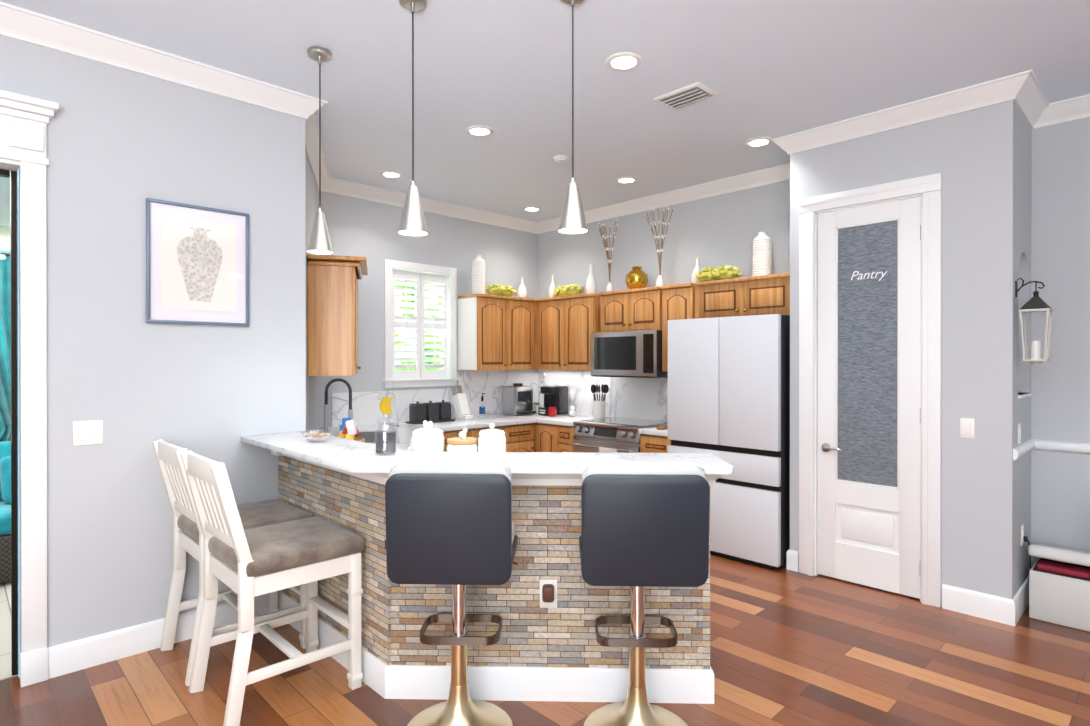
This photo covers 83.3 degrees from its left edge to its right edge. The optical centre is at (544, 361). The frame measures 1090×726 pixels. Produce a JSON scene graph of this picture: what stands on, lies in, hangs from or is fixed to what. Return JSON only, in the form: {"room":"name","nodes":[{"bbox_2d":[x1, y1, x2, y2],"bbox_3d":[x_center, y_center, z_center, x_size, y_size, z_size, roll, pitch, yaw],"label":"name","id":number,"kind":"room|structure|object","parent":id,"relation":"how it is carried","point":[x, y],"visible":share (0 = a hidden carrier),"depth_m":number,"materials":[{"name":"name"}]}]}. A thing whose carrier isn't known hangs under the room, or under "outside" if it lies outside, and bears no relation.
{"room":"kitchen","nodes":[
{"label":"kitchen","id":0,"kind":"room"},
{"bbox_2d":[0,225,9,250],"bbox_3d":[-5.855,0.050,4.887,5.000,2.800,0.100,0,0,-44],"label":"wall","id":1,"kind":"structure","parent":0,"point":[4,238],"depth_m":5.66,"materials":[{"name":"white paint"}]},
{"bbox_2d":[0,177,9,225],"bbox_3d":[-5.864,-1.299,4.318,5.000,0.100,6.800,0,0,-44],"label":"ceiling","id":2,"kind":"structure","parent":0,"point":[4,201],"depth_m":4.79,"materials":[{"name":"white paint"}]},
{"bbox_2d":[0,250,10,441],"bbox_3d":[-4.051,0.175,4.750,2.200,2.050,0.097,0,0,-44],"label":"curtain","id":3,"kind":"object","parent":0,"point":[5,370],"visible":0.06,"depth_m":4.69,"materials":[{"name":"teal fabric"}]},
{"bbox_2d":[0,582,17,680],"bbox_3d":[-5.864,1.496,4.325,5.000,0.100,6.900,0,0,-44],"label":"floor","id":4,"kind":"structure","parent":0,"point":[5,631],"depth_m":3.29,"materials":[{"name":"white tile"}]},
{"bbox_2d":[0,441,10,583],"bbox_3d":[-3.996,1.006,4.048,1.720,0.852,0.855,0,0,-44],"label":"sofa","id":5,"kind":"object","parent":4,"relation":"on","point":[5,511],"visible":0.21,"depth_m":4.03,"materials":[{"name":"fabric"}]},
{"bbox_2d":[0,35,305,652],"bbox_3d":[-3.154,-0.044,2.042,4.720,3.000,0.146,0,0,-44],"label":"wall","id":6,"kind":"structure","parent":0,"point":[122,145],"depth_m":3.09,"materials":[{"name":"grey paint"}]},
{"bbox_2d":[0,90,58,687],"bbox_3d":[-3.572,0.142,1.640,3.558,2.630,0.251,0,0,-44],"label":"door frame","id":7,"kind":"structure","parent":6,"relation":"attached to","point":[24,120],"depth_m":2.77,"materials":[{"name":"white painted wood"}]},
{"bbox_2d":[73,420,102,445],"bbox_3d":[-2.175,0.340,2.917,0.116,0.115,0.010,0,0,-44],"label":"switch plate","id":8,"kind":"object","parent":6,"relation":"attached to","point":[87,432],"depth_m":2.92,"materials":[{"name":"white plastic"}]},
{"bbox_2d":[48,594,266,678],"bbox_3d":[-1.846,1.383,3.235,1.218,0.140,0.016,0,0,-44],"label":"baseboard","id":9,"kind":"structure","parent":6,"relation":"attached to","point":[78,655],"depth_m":3.01,"materials":[{"name":"white wood"}]},
{"bbox_2d":[0,2,327,125],"bbox_3d":[-3.057,-1.491,2.008,4.815,0.105,0.105,0,0,-44],"label":"crown molding","id":10,"kind":"structure","parent":6,"relation":"attached to","point":[18,23],"depth_m":3.05,"materials":[{"name":"white wood"}]},
{"bbox_2d":[305,150,318,431],"bbox_3d":[-1.764,-0.049,4.450,0.100,3.000,1.618,0,0,-15],"label":"wall","id":11,"kind":"structure","parent":0,"point":[312,382],"depth_m":4.48,"materials":[{"name":"grey paint"}]},
{"bbox_2d":[305,126,351,193],"bbox_3d":[-1.612,-1.497,4.399,0.780,0.105,1.320,0,0,-44],"label":"crown molding","id":12,"kind":"structure","parent":11,"relation":"attached to","point":[328,183],"depth_m":4.63,"materials":[{"name":"white wood"}]},
{"bbox_2d":[307,254,367,375],"bbox_3d":[-1.569,-0.325,4.700,0.400,0.850,0.800,0,0,-15],"label":"upper cabinet","id":13,"kind":"object","parent":11,"relation":"attached to","point":[332,314],"visible":1,"depth_m":4.35,"materials":[{"name":"brown wood"}]},
{"bbox_2d":[319,191,537,428],"bbox_3d":[-1.015,-0.053,6.138,2.706,3.000,0.100,0,0,-44],"label":"wall","id":14,"kind":"structure","parent":0,"point":[367,229],"depth_m":5.67,"materials":[{"name":"grey paint"}]},
{"bbox_2d":[383,259,458,387],"bbox_3d":[-1.192,-0.348,5.901,0.830,1.180,0.107,0,0,-44],"label":"window","id":15,"kind":"structure","parent":14,"relation":"in","point":[419,376],"depth_m":5.89,"materials":[{"name":"white wood"}]},
{"bbox_2d":[321,182,535,233],"bbox_3d":[-0.964,-1.501,6.047,2.556,0.105,0.095,0,0,-44],"label":"crown molding","id":16,"kind":"structure","parent":14,"relation":"attached to","point":[360,191],"depth_m":6.00,"materials":[{"name":"white wood"}]},
{"bbox_2d":[457,293,508,370],"bbox_3d":[-0.635,-0.289,6.207,0.393,0.750,0.325,0,0,-44],"label":"upper cabinet","id":17,"kind":"object","parent":14,"relation":"attached to","point":[497,332],"depth_m":6.08,"materials":[{"name":"brown wood"}]},
{"bbox_2d":[471,255,485,293],"bbox_3d":[-0.672,-0.870,6.190,0.150,0.410,0.150,0,0,-44],"label":"ribbed vase","id":18,"kind":"object","parent":17,"relation":"on","point":[478,273],"visible":0.98,"depth_m":6.13,"materials":[{"name":"white ceramic"}]},
{"bbox_2d":[509,296,536,369],"bbox_3d":[-0.356,-0.289,6.477,0.383,0.750,0.325,0,0,-44],"label":"upper cabinet","id":19,"kind":"object","parent":14,"relation":"attached to","point":[522,311],"depth_m":6.37,"materials":[{"name":"brown wood"}]},
{"bbox_2d":[485,284,516,295],"bbox_3d":[-0.462,-0.739,6.403,0.367,0.137,0.235,0,0,-44],"label":"hydrangea","id":20,"kind":"object","parent":19,"relation":"on","point":[501,290],"visible":0.96,"depth_m":6.32,"materials":[{"name":"plant"}]},
{"bbox_2d":[517,278,526,297],"bbox_3d":[-0.248,-0.786,6.629,0.110,0.240,0.110,0,0,-44],"label":"bottle vase","id":21,"kind":"object","parent":19,"relation":"on","point":[522,291],"visible":0.81,"depth_m":6.59,"materials":[{"name":"white ceramic"}]},
{"bbox_2d":[0,555,1089,725],"bbox_3d":[0.426,1.507,1.786,9.500,0.100,8.600,0,0,-44],"label":"floor","id":22,"kind":"structure","parent":0,"point":[790,648],"depth_m":2.81,"materials":[{"name":"brown wood"}]},
{"bbox_2d":[152,439,313,685],"bbox_3d":[-1.570,0.922,3.103,0.626,1.068,0.510,0,0,-44],"label":"counter chair","id":23,"kind":"object","parent":22,"relation":"on","point":[188,537],"visible":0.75,"depth_m":3.07,"materials":[{"name":"white wood"}]},
{"bbox_2d":[180,450,364,725],"bbox_3d":[-1.200,0.923,2.716,0.626,1.068,0.510,0,0,-44],"label":"counter chair","id":24,"kind":"object","parent":22,"relation":"on","point":[247,566],"visible":1,"depth_m":2.63,"materials":[{"name":"white wood"}]},
{"bbox_2d":[278,458,388,698],"bbox_3d":[-0.728,0.949,3.463,1.057,1.008,1.240,0,0,-44],"label":"base cabinet","id":25,"kind":"object","parent":22,"relation":"on","point":[356,507],"depth_m":2.88,"materials":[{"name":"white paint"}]},
{"bbox_2d":[385,461,518,725],"bbox_3d":[-0.336,0.909,2.396,0.465,1.091,0.466,0,0,2],"label":"bar stool","id":26,"kind":"object","parent":22,"relation":"on","point":[452,524],"visible":1,"depth_m":2.18,"materials":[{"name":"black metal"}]},
{"bbox_2d":[443,430,471,451],"bbox_3d":[-1.021,1.025,5.613,0.400,0.844,0.607,0,0,-44],"label":"base cabinet","id":27,"kind":"object","parent":22,"relation":"on","point":[447,434],"depth_m":5.40,"materials":[{"name":"brown wood"}]},
{"bbox_2d":[472,426,507,451],"bbox_3d":[-0.734,1.025,5.892,0.400,0.844,0.607,0,0,-44],"label":"base cabinet","id":28,"kind":"object","parent":22,"relation":"on","point":[475,433],"depth_m":5.80,"materials":[{"name":"brown wood"}]},
{"bbox_2d":[508,422,535,451],"bbox_3d":[-0.451,1.024,6.166,0.390,0.844,0.607,0,0,-44],"label":"base cabinet","id":29,"kind":"object","parent":22,"relation":"on","point":[520,438],"depth_m":5.98,"materials":[{"name":"brown wood"}]},
{"bbox_2d":[398,414,535,433],"bbox_3d":[-0.741,0.582,5.870,1.168,0.041,0.664,0,0,-44],"label":"countertop","id":30,"kind":"structure","parent":29,"relation":"on","point":[477,423],"depth_m":5.76,"materials":[{"name":"white stone"}]},
{"bbox_2d":[380,392,399,426],"bbox_3d":[-1.355,0.415,5.365,0.166,0.294,0.140,0,0,16],"label":"banana hanger","id":31,"kind":"object","parent":30,"relation":"on","point":[385,405],"visible":0.83,"depth_m":5.36,"materials":[{"name":"food"}]},
{"bbox_2d":[405,400,454,423],"bbox_3d":[-1.062,0.461,5.690,0.440,0.201,0.160,0,0,-44],"label":"canister set","id":32,"kind":"object","parent":30,"relation":"on","point":[436,412],"visible":0.98,"depth_m":5.63,"materials":[{"name":"grey metal"}]},
{"bbox_2d":[451,385,472,419],"bbox_3d":[-0.816,0.398,6.011,0.100,0.326,0.249,0,0,-44],"label":"knife block","id":33,"kind":"object","parent":30,"relation":"on","point":[461,406],"visible":0.98,"depth_m":5.98,"materials":[{"name":"white paint"}]},
{"bbox_2d":[479,393,484,416],"bbox_3d":[-0.627,0.438,6.160,0.061,0.245,0.070,0,0,-44],"label":"soap dispenser","id":34,"kind":"object","parent":30,"relation":"on","point":[481,410],"visible":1,"depth_m":6.14,"materials":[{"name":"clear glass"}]},
{"bbox_2d":[512,410,597,425],"bbox_3d":[0.084,0.581,6.334,0.653,0.041,1.147,0,0,-44],"label":"countertop","id":35,"kind":"structure","parent":29,"relation":"on","point":[564,419],"depth_m":6.06,"materials":[{"name":"white stone"}]},
{"bbox_2d":[503,383,535,415],"bbox_3d":[-0.249,0.394,6.432,0.260,0.330,0.305,0,0,-44],"label":"espresso machine","id":36,"kind":"object","parent":35,"relation":"on","point":[517,399],"visible":1,"depth_m":6.38,"materials":[{"name":"silver metal"}]},
{"bbox_2d":[533,373,545,412],"bbox_3d":[-0.067,0.343,6.674,0.100,0.432,0.183,0,0,-44],"label":"orchid pot","id":37,"kind":"object","parent":35,"relation":"on","point":[536,405],"visible":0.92,"depth_m":6.65,"materials":[{"name":"white ceramic"}]},
{"bbox_2d":[538,407,547,415],"bbox_3d":[-0.019,0.520,6.366,0.021,0.080,0.160,0,0,-32],"label":"coffee sign","id":38,"kind":"object","parent":35,"relation":"on","point":[542,411],"visible":0.98,"depth_m":6.35,"materials":[{"name":"black plastic"}]},
{"bbox_2d":[548,407,556,416],"bbox_3d":[0.083,0.512,6.262,0.080,0.095,0.111,0,0,-44],"label":"mug","id":39,"kind":"object","parent":35,"relation":"on","point":[552,411],"visible":1,"depth_m":6.24,"materials":[{"name":"red"}]},
{"bbox_2d":[540,385,569,414],"bbox_3d":[0.105,0.404,6.490,0.270,0.310,0.225,0,0,-44],"label":"pod coffee maker","id":40,"kind":"object","parent":35,"relation":"on","point":[557,397],"visible":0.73,"depth_m":6.44,"materials":[{"name":"black plastic"}]},
{"bbox_2d":[591,384,608,417],"bbox_3d":[0.546,0.393,6.099,0.181,0.335,0.177,0,0,-44],"label":"utensil crock","id":41,"kind":"object","parent":35,"relation":"on","point":[599,408],"visible":1,"depth_m":6.06,"materials":[{"name":"white ceramic"}]},
{"bbox_2d":[536,422,555,451],"bbox_3d":[0.230,1.024,6.191,0.627,0.844,0.281,0,0,-44],"label":"base cabinet","id":42,"kind":"object","parent":22,"relation":"on","point":[545,435],"depth_m":5.97,"materials":[{"name":"brown wood"}]},
{"bbox_2d":[389,518,713,703],"bbox_3d":[0.053,0.951,2.672,1.078,1.008,0.983,0,0,-44],"label":"kitchen island","id":43,"kind":"object","parent":22,"relation":"on","point":[547,603],"depth_m":2.64,"materials":[{"name":"stone"}]},
{"bbox_2d":[244,423,383,446],"bbox_3d":[-0.675,0.587,3.912,1.460,0.040,3.568,0,0,-44],"label":"countertop","id":44,"kind":"structure","parent":43,"relation":"on","point":[329,428],"depth_m":5.17,"materials":[{"name":"stone"}]},
{"bbox_2d":[324,378,352,434],"bbox_3d":[-1.534,0.343,4.541,0.212,0.441,0.098,0,0,-15],"label":"kitchen faucet","id":45,"kind":"object","parent":44,"relation":"on","point":[350,412],"visible":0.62,"depth_m":4.50,"materials":[{"name":"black metal"}]},
{"bbox_2d":[241,422,733,541],"bbox_3d":[-0.379,0.472,3.001,1.331,0.115,2.388,0,0,-44],"label":"countertop","id":46,"kind":"structure","parent":43,"relation":"on","point":[547,486],"depth_m":2.64,"materials":[{"name":"white stone"}]},
{"bbox_2d":[300,430,331,442],"bbox_3d":[-1.176,0.386,3.156,0.168,0.052,0.168,0,0,-44],"label":"bowl","id":47,"kind":"object","parent":46,"relation":"on","point":[312,435],"visible":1,"depth_m":3.15,"materials":[{"name":"clear glass"}]},
{"bbox_2d":[338,418,364,441],"bbox_3d":[-1.246,0.462,3.868,0.210,0.208,0.210,0,0,-44],"label":"gift basket","id":48,"kind":"object","parent":46,"relation":"on","point":[348,429],"visible":0.62,"depth_m":3.84,"materials":[{"name":"multicoloured wood"}]},
{"bbox_2d":[375,415,396,455],"bbox_3d":[-0.712,0.325,2.742,0.094,0.177,0.094,0,0,-44],"label":"candle jar","id":49,"kind":"object","parent":46,"relation":"on","point":[386,442],"visible":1,"depth_m":2.71,"materials":[{"name":"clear glass"}]},
{"bbox_2d":[411,420,444,451],"bbox_3d":[-0.585,0.431,3.061,0.164,0.273,0.164,0,0,-44],"label":"canister","id":50,"kind":"object","parent":46,"relation":"on","point":[428,438],"visible":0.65,"depth_m":3.00,"materials":[{"name":"white ceramic"}]},
{"bbox_2d":[447,428,477,451],"bbox_3d":[-0.411,0.448,3.057,0.156,0.239,0.156,0,0,-44],"label":"canister","id":51,"kind":"object","parent":46,"relation":"on","point":[462,442],"visible":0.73,"depth_m":3.00,"materials":[{"name":"white ceramic"}]},
{"bbox_2d":[478,424,505,451],"bbox_3d":[-0.264,0.437,3.051,0.140,0.260,0.140,0,0,-44],"label":"canister","id":52,"kind":"object","parent":46,"relation":"on","point":[491,439],"visible":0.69,"depth_m":3.00,"materials":[{"name":"white ceramic"}]},
{"bbox_2d":[540,580,556,607],"bbox_3d":[0.014,0.998,2.623,0.075,0.120,0.075,0,0,-44],"label":"outlet","id":53,"kind":"object","parent":43,"relation":"attached to","point":[548,588],"depth_m":2.63,"materials":[{"name":"brown"}]},
{"bbox_2d":[556,426,575,451],"bbox_3d":[0.407,1.024,6.009,0.627,0.844,0.226,0,0,-44],"label":"base cabinet","id":54,"kind":"object","parent":22,"relation":"on","point":[564,434],"depth_m":5.80,"materials":[{"name":"brown wood"}]},
{"bbox_2d":[572,417,667,452],"bbox_3d":[0.722,0.994,5.623,0.693,0.888,0.756,0,0,-44],"label":"range","id":55,"kind":"object","parent":22,"relation":"on","point":[612,435],"visible":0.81,"depth_m":5.45,"materials":[{"name":"silver metal"}]},
{"bbox_2d":[579,462,709,725],"bbox_3d":[0.364,0.909,2.378,0.465,1.091,0.466,0,0,2],"label":"bar stool","id":56,"kind":"object","parent":22,"relation":"on","point":[644,524],"visible":1,"depth_m":2.16,"materials":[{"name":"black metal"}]},
{"bbox_2d":[640,434,670,452],"bbox_3d":[1.130,1.026,5.263,0.627,0.844,0.321,0,0,-44],"label":"base cabinet","id":57,"kind":"object","parent":22,"relation":"on","point":[649,443],"depth_m":5.06,"materials":[{"name":"brown wood"}]},
{"bbox_2d":[638,427,667,437],"bbox_3d":[1.127,0.584,5.258,0.653,0.041,0.321,0,0,-44],"label":"countertop","id":58,"kind":"structure","parent":57,"relation":"on","point":[651,430],"depth_m":5.05,"materials":[{"name":"stone"}]},
{"bbox_2d":[668,314,789,569],"bbox_3d":[1.531,0.559,4.789,0.670,1.779,0.913,0,0,-44],"label":"refrigerator","id":59,"kind":"object","parent":22,"relation":"on","point":[729,390],"visible":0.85,"depth_m":4.43,"materials":[{"name":"white painted metal"},{"name":"black metal"}]},
{"bbox_2d":[1028,544,1089,631],"bbox_3d":[2.979,1.245,3.505,0.391,0.412,0.297,0,0,-44],"label":"storage bench","id":60,"kind":"object","parent":22,"relation":"on","point":[1059,585],"visible":1,"depth_m":3.39,"materials":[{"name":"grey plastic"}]},
{"bbox_2d":[0,0,1089,221],"bbox_3d":[0.356,-1.593,1.851,9.500,0.100,8.400,0,0,-44],"label":"ceiling","id":61,"kind":"structure","parent":0,"point":[772,69],"depth_m":3.25,"materials":[{"name":"white paint"}]},
{"bbox_2d":[307,46,332,254],"bbox_3d":[-1.124,-1.046,3.063,0.126,1.000,0.126,0,0,-44],"label":"pendant light","id":62,"kind":"object","parent":61,"relation":"hanging from","point":[319,241],"visible":1,"depth_m":3.04,"materials":[{"name":"grey metal"}]},
{"bbox_2d":[380,171,402,177],"bbox_3d":[-1.264,-1.544,5.042,0.184,0.011,0.203,0,0,-44],"label":"recessed light","id":63,"kind":"object","parent":61,"relation":"in","point":[388,174],"depth_m":5.06,"materials":[{"name":"white paint"}]},
{"bbox_2d":[398,0,427,235],"bbox_3d":[-0.561,-1.045,2.606,0.126,1.000,0.126,0,0,-44],"label":"pendant light","id":64,"kind":"object","parent":61,"relation":"hanging from","point":[412,222],"visible":1,"depth_m":2.59,"materials":[{"name":"grey metal"}]},
{"bbox_2d":[466,125,493,136],"bbox_3d":[-0.435,-1.542,4.086,0.186,0.011,0.197,0,0,-44],"label":"recessed light","id":65,"kind":"object","parent":61,"relation":"in","point":[476,130],"depth_m":4.09,"materials":[{"name":"white paint"}]},
{"bbox_2d":[523,206,540,211],"bbox_3d":[-0.132,-1.547,6.194,0.192,0.011,0.198,0,0,-44],"label":"recessed light","id":66,"kind":"object","parent":61,"relation":"in","point":[531,208],"depth_m":6.21,"materials":[{"name":"white paint"}]},
{"bbox_2d":[553,155,567,162],"bbox_3d":[0.117,-1.533,4.648,0.110,0.034,0.110,0,0,-44],"label":"smoke detector","id":67,"kind":"object","parent":61,"relation":"attached to","point":[560,158],"visible":1,"depth_m":4.62,"materials":[{"name":"white paint"}]},
{"bbox_2d":[558,0,587,233],"bbox_3d":[0.116,-1.045,2.559,0.126,1.000,0.126,0,0,-44],"label":"pendant light","id":68,"kind":"object","parent":61,"relation":"hanging from","point":[572,220],"visible":1,"depth_m":2.54,"materials":[{"name":"silver metal"}]},
{"bbox_2d":[606,52,641,70],"bbox_3d":[0.404,-1.540,3.135,0.189,0.011,0.185,0,0,-44],"label":"recessed light","id":69,"kind":"object","parent":61,"relation":"in","point":[622,61],"depth_m":3.14,"materials":[{"name":"white paint"}]},
{"bbox_2d":[615,177,636,183],"bbox_3d":[0.688,-1.545,5.200,0.199,0.011,0.191,0,0,-44],"label":"recessed light","id":70,"kind":"object","parent":61,"relation":"in","point":[622,180],"depth_m":5.22,"materials":[{"name":"white paint"}]},
{"bbox_2d":[654,82,718,109],"bbox_3d":[0.822,-1.533,3.569,0.220,0.028,0.300,0,0,-44],"label":"ceiling vent","id":71,"kind":"object","parent":61,"relation":"in","point":[689,95],"visible":1,"depth_m":3.54,"materials":[{"name":"white metal"}]},
{"bbox_2d":[745,137,772,146],"bbox_3d":[1.500,-1.543,4.295,0.201,0.011,0.187,0,0,-44],"label":"recessed light","id":72,"kind":"object","parent":61,"relation":"in","point":[759,141],"depth_m":4.30,"materials":[{"name":"white paint"}]},
{"bbox_2d":[538,117,1089,567],"bbox_3d":[2.848,-0.049,4.047,0.130,3.000,8.280,0,0,-44],"label":"wall","id":73,"kind":"structure","parent":0,"point":[1060,379],"depth_m":3.78,"materials":[{"name":"grey paint"}]},
{"bbox_2d":[537,296,564,369],"bbox_3d":[0.169,-0.289,6.482,0.325,0.750,0.393,0,0,-44],"label":"upper cabinet","id":74,"kind":"object","parent":73,"relation":"attached to","point":[550,311],"depth_m":6.36,"materials":[{"name":"brown wood"}]},
{"bbox_2d":[549,275,556,297],"bbox_3d":[0.084,-0.801,6.602,0.090,0.270,0.090,0,0,-44],"label":"bottle vase","id":75,"kind":"object","parent":74,"relation":"on","point":[552,287],"visible":0.79,"depth_m":6.57,"materials":[{"name":"white ceramic"}]},
{"bbox_2d":[554,284,582,296],"bbox_3d":[0.246,-0.738,6.413,0.220,0.137,0.387,0,0,-44],"label":"hydrangea","id":76,"kind":"object","parent":74,"relation":"on","point":[569,290],"visible":0.96,"depth_m":6.34,"materials":[{"name":"plant"}]},
{"bbox_2d":[565,293,596,370],"bbox_3d":[0.442,-0.289,6.200,0.325,0.750,0.392,0,0,-44],"label":"upper cabinet","id":77,"kind":"object","parent":73,"relation":"attached to","point":[581,309],"depth_m":6.07,"materials":[{"name":"brown wood"}]},
{"bbox_2d":[585,264,596,293],"bbox_3d":[0.467,-0.825,6.207,0.120,0.320,0.120,0,0,-44],"label":"bottle vase","id":78,"kind":"object","parent":77,"relation":"on","point":[591,285],"visible":0.79,"depth_m":6.17,"materials":[{"name":"white ceramic"}]},
{"bbox_2d":[597,289,628,332],"bbox_3d":[0.761,-0.475,5.870,0.325,0.375,0.345,0,0,-44],"label":"upper cabinet","id":79,"kind":"object","parent":73,"relation":"attached to","point":[612,306],"depth_m":5.76,"materials":[{"name":"brown wood"}]},
{"bbox_2d":[598,218,617,291],"bbox_3d":[0.629,-1.021,6.020,0.218,0.713,0.334,0,0,-44],"label":"vase","id":80,"kind":"object","parent":79,"relation":"on","point":[609,286],"visible":0.92,"depth_m":6.03,"materials":[{"name":"white ceramic"}]},
{"bbox_2d":[629,286,660,330],"bbox_3d":[1.001,-0.475,5.622,0.325,0.375,0.345,0,0,-44],"label":"upper cabinet","id":81,"kind":"object","parent":73,"relation":"attached to","point":[644,303],"depth_m":5.50,"materials":[{"name":"brown wood"}]},
{"bbox_2d":[591,330,667,377],"bbox_3d":[0.833,-0.067,5.728,0.384,0.416,0.756,0,0,-44],"label":"microwave","id":82,"kind":"object","parent":81,"relation":"attached to","point":[636,354],"visible":0.96,"depth_m":5.54,"materials":[{"name":"grey metal"}]},
{"bbox_2d":[625,266,647,288],"bbox_3d":[0.863,-0.777,5.770,0.216,0.225,0.216,0,0,-44],"label":"vase","id":83,"kind":"object","parent":81,"relation":"on","point":[636,277],"visible":0.88,"depth_m":5.69,"materials":[{"name":"gold"}]},
{"bbox_2d":[645,205,673,286],"bbox_3d":[1.006,-1.038,5.607,0.214,0.749,0.286,0,0,-44],"label":"vase","id":84,"kind":"object","parent":81,"relation":"on","point":[659,281],"visible":1,"depth_m":5.54,"materials":[{"name":"white ceramic"}]},
{"bbox_2d":[536,165,789,233],"bbox_3d":[1.034,-1.500,5.753,0.095,0.105,3.060,0,0,-44],"label":"crown molding","id":85,"kind":"structure","parent":73,"relation":"attached to","point":[775,174],"depth_m":5.52,"materials":[{"name":"white wood"}]},
{"bbox_2d":[657,283,692,371],"bbox_3d":[1.244,-0.287,5.372,0.325,0.750,0.313,0,0,-44],"label":"upper cabinet","id":86,"kind":"object","parent":73,"relation":"attached to","point":[677,299],"depth_m":5.29,"materials":[{"name":"brown wood"}]},
{"bbox_2d":[691,258,702,283],"bbox_3d":[1.330,-0.783,5.345,0.110,0.240,0.110,0,0,-44],"label":"bottle vase","id":87,"kind":"object","parent":86,"relation":"on","point":[694,279],"visible":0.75,"depth_m":5.32,"materials":[{"name":"white ceramic"}]},
{"bbox_2d":[693,277,744,318],"bbox_3d":[1.518,-0.506,5.089,0.325,0.310,0.430,0,0,-44],"label":"upper cabinet","id":88,"kind":"object","parent":73,"relation":"attached to","point":[725,297],"depth_m":4.96,"materials":[{"name":"brown wood"}]},
{"bbox_2d":[695,265,741,281],"bbox_3d":[1.450,-0.735,5.139,0.217,0.136,0.404,0,0,-44],"label":"hydrangea","id":89,"kind":"object","parent":88,"relation":"on","point":[717,273],"visible":0.98,"depth_m":5.09,"materials":[{"name":"yellow"}]},
{"bbox_2d":[745,273,789,315],"bbox_3d":[1.817,-0.505,4.780,0.325,0.310,0.430,0,0,-44],"label":"upper cabinet","id":90,"kind":"object","parent":73,"relation":"attached to","point":[764,294],"depth_m":4.67,"materials":[{"name":"brown wood"}]},
{"bbox_2d":[752,232,771,275],"bbox_3d":[1.733,-0.847,4.900,0.156,0.370,0.156,0,0,-44],"label":"ribbed vase","id":91,"kind":"object","parent":90,"relation":"on","point":[761,253],"visible":0.9,"depth_m":4.84,"materials":[{"name":"white ceramic"}]},
{"bbox_2d":[1013,439,1089,459],"bbox_3d":[4.149,0.518,2.224,0.600,0.066,3.850,0,0,-44],"label":"trim","id":92,"kind":"structure","parent":73,"relation":"attached to","point":[1021,450],"depth_m":3.67,"materials":[{"name":"white wood"}]},
{"bbox_2d":[1030,94,1089,128],"bbox_3d":[4.331,-1.492,2.396,0.095,0.105,3.850,0,0,-44],"label":"crown molding","id":93,"kind":"structure","parent":73,"relation":"attached to","point":[1076,108],"depth_m":3.64,"materials":[{"name":"white wood"}]},
{"bbox_2d":[790,100,1021,606],"bbox_3d":[2.188,-0.048,3.873,0.120,3.000,1.250,0,0,-44],"label":"wall","id":94,"kind":"structure","parent":0,"point":[979,160],"depth_m":3.53,"materials":[{"name":"grey paint"}]},
{"bbox_2d":[817,196,920,598],"bbox_3d":[2.062,0.218,3.930,0.092,2.443,0.627,0,0,-44],"label":"pantry door","id":95,"kind":"structure","parent":94,"relation":"in","point":[868,486],"depth_m":3.93,"materials":[{"name":"white wood"}]},
{"bbox_2d":[851,271,886,280],"bbox_3d":[2.080,-0.552,3.940,0.001,0.075,0.221,0,0,-44],"label":"sign","id":96,"kind":"object","parent":95,"relation":"attached to","point":[872,273],"visible":1,"depth_m":3.94,"materials":[{"name":"white"}]},
{"bbox_2d":[799,173,941,607],"bbox_3d":[2.078,0.169,3.952,0.128,2.565,0.841,0,0,-44],"label":"door frame","id":97,"kind":"structure","parent":94,"relation":"attached to","point":[927,188],"depth_m":3.71,"materials":[{"name":"white wood"}]},
{"bbox_2d":[772,70,1039,155],"bbox_3d":[2.111,-1.495,3.795,0.095,0.105,1.440,0,0,-44],"label":"crown molding","id":98,"kind":"structure","parent":94,"relation":"attached to","point":[1026,94],"depth_m":3.66,"materials":[{"name":"white wood"}]},
{"bbox_2d":[960,418,974,438],"bbox_3d":[2.431,0.382,3.529,0.009,0.115,0.070,0,0,-44],"label":"switch plate","id":99,"kind":"object","parent":94,"relation":"attached to","point":[967,425],"depth_m":3.52,"materials":[{"name":"white"}]},
{"bbox_2d":[942,584,1007,624],"bbox_3d":[2.455,1.383,3.502,0.016,0.140,0.320,0,0,-44],"label":"baseboard","id":100,"kind":"structure","parent":94,"relation":"attached to","point":[961,600],"depth_m":3.49,"materials":[{"name":"white wood"}]},
{"bbox_2d":[1018,115,1031,589],"bbox_3d":[2.814,-0.048,3.672,0.500,3.000,0.112,0,0,-44],"label":"wall","id":101,"kind":"structure","parent":0,"point":[1023,555],"depth_m":3.72,"materials":[{"name":"grey paint"}]},
{"bbox_2d":[1008,576,1028,625],"bbox_3d":[2.787,1.383,3.576,0.594,0.140,0.016,0,0,-44],"label":"baseboard","id":102,"kind":"structure","parent":101,"relation":"attached to","point":[1019,603],"depth_m":3.46,"materials":[{"name":"white wood"}]},
{"bbox_2d":[1018,423,1020,443],"bbox_3d":[2.719,0.412,3.511,0.070,0.115,0.010,0,0,-44],"label":"switch plate","id":103,"kind":"object","parent":101,"relation":"attached to","point":[1019,425],"depth_m":3.50,"materials":[{"name":"white"}]},
{"bbox_2d":[1021,524,1030,568],"bbox_3d":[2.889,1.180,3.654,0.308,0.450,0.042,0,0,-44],"label":"outlet","id":104,"kind":"object","parent":101,"relation":"attached to","point":[1024,538],"visible":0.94,"depth_m":3.57,"materials":[{"name":"white plastic"}]},
{"bbox_2d":[1015,86,1051,125],"bbox_3d":[2.796,-1.495,3.522,0.510,0.105,0.095,0,0,-44],"label":"crown molding","id":105,"kind":"structure","parent":101,"relation":"attached to","point":[1036,111],"depth_m":3.64,"materials":[{"name":"white wood"}]},
{"bbox_2d":[1015,278,1053,363],"bbox_3d":[2.699,-0.228,3.388,0.135,0.485,0.158,0,0,-44],"label":"lantern sconce","id":106,"kind":"object","parent":101,"relation":"attached to","point":[1035,303],"visible":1,"depth_m":3.37,"materials":[{"name":"black metal"}]},
{"label":"outside","id":107,"kind":"structure","parent":0,"visible":0},
{"bbox_2d":[395,279,442,369],"bbox_3d":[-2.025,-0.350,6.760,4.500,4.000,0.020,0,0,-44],"label":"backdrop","id":108,"kind":"structure","parent":107,"point":[414,329],"depth_m":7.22,"materials":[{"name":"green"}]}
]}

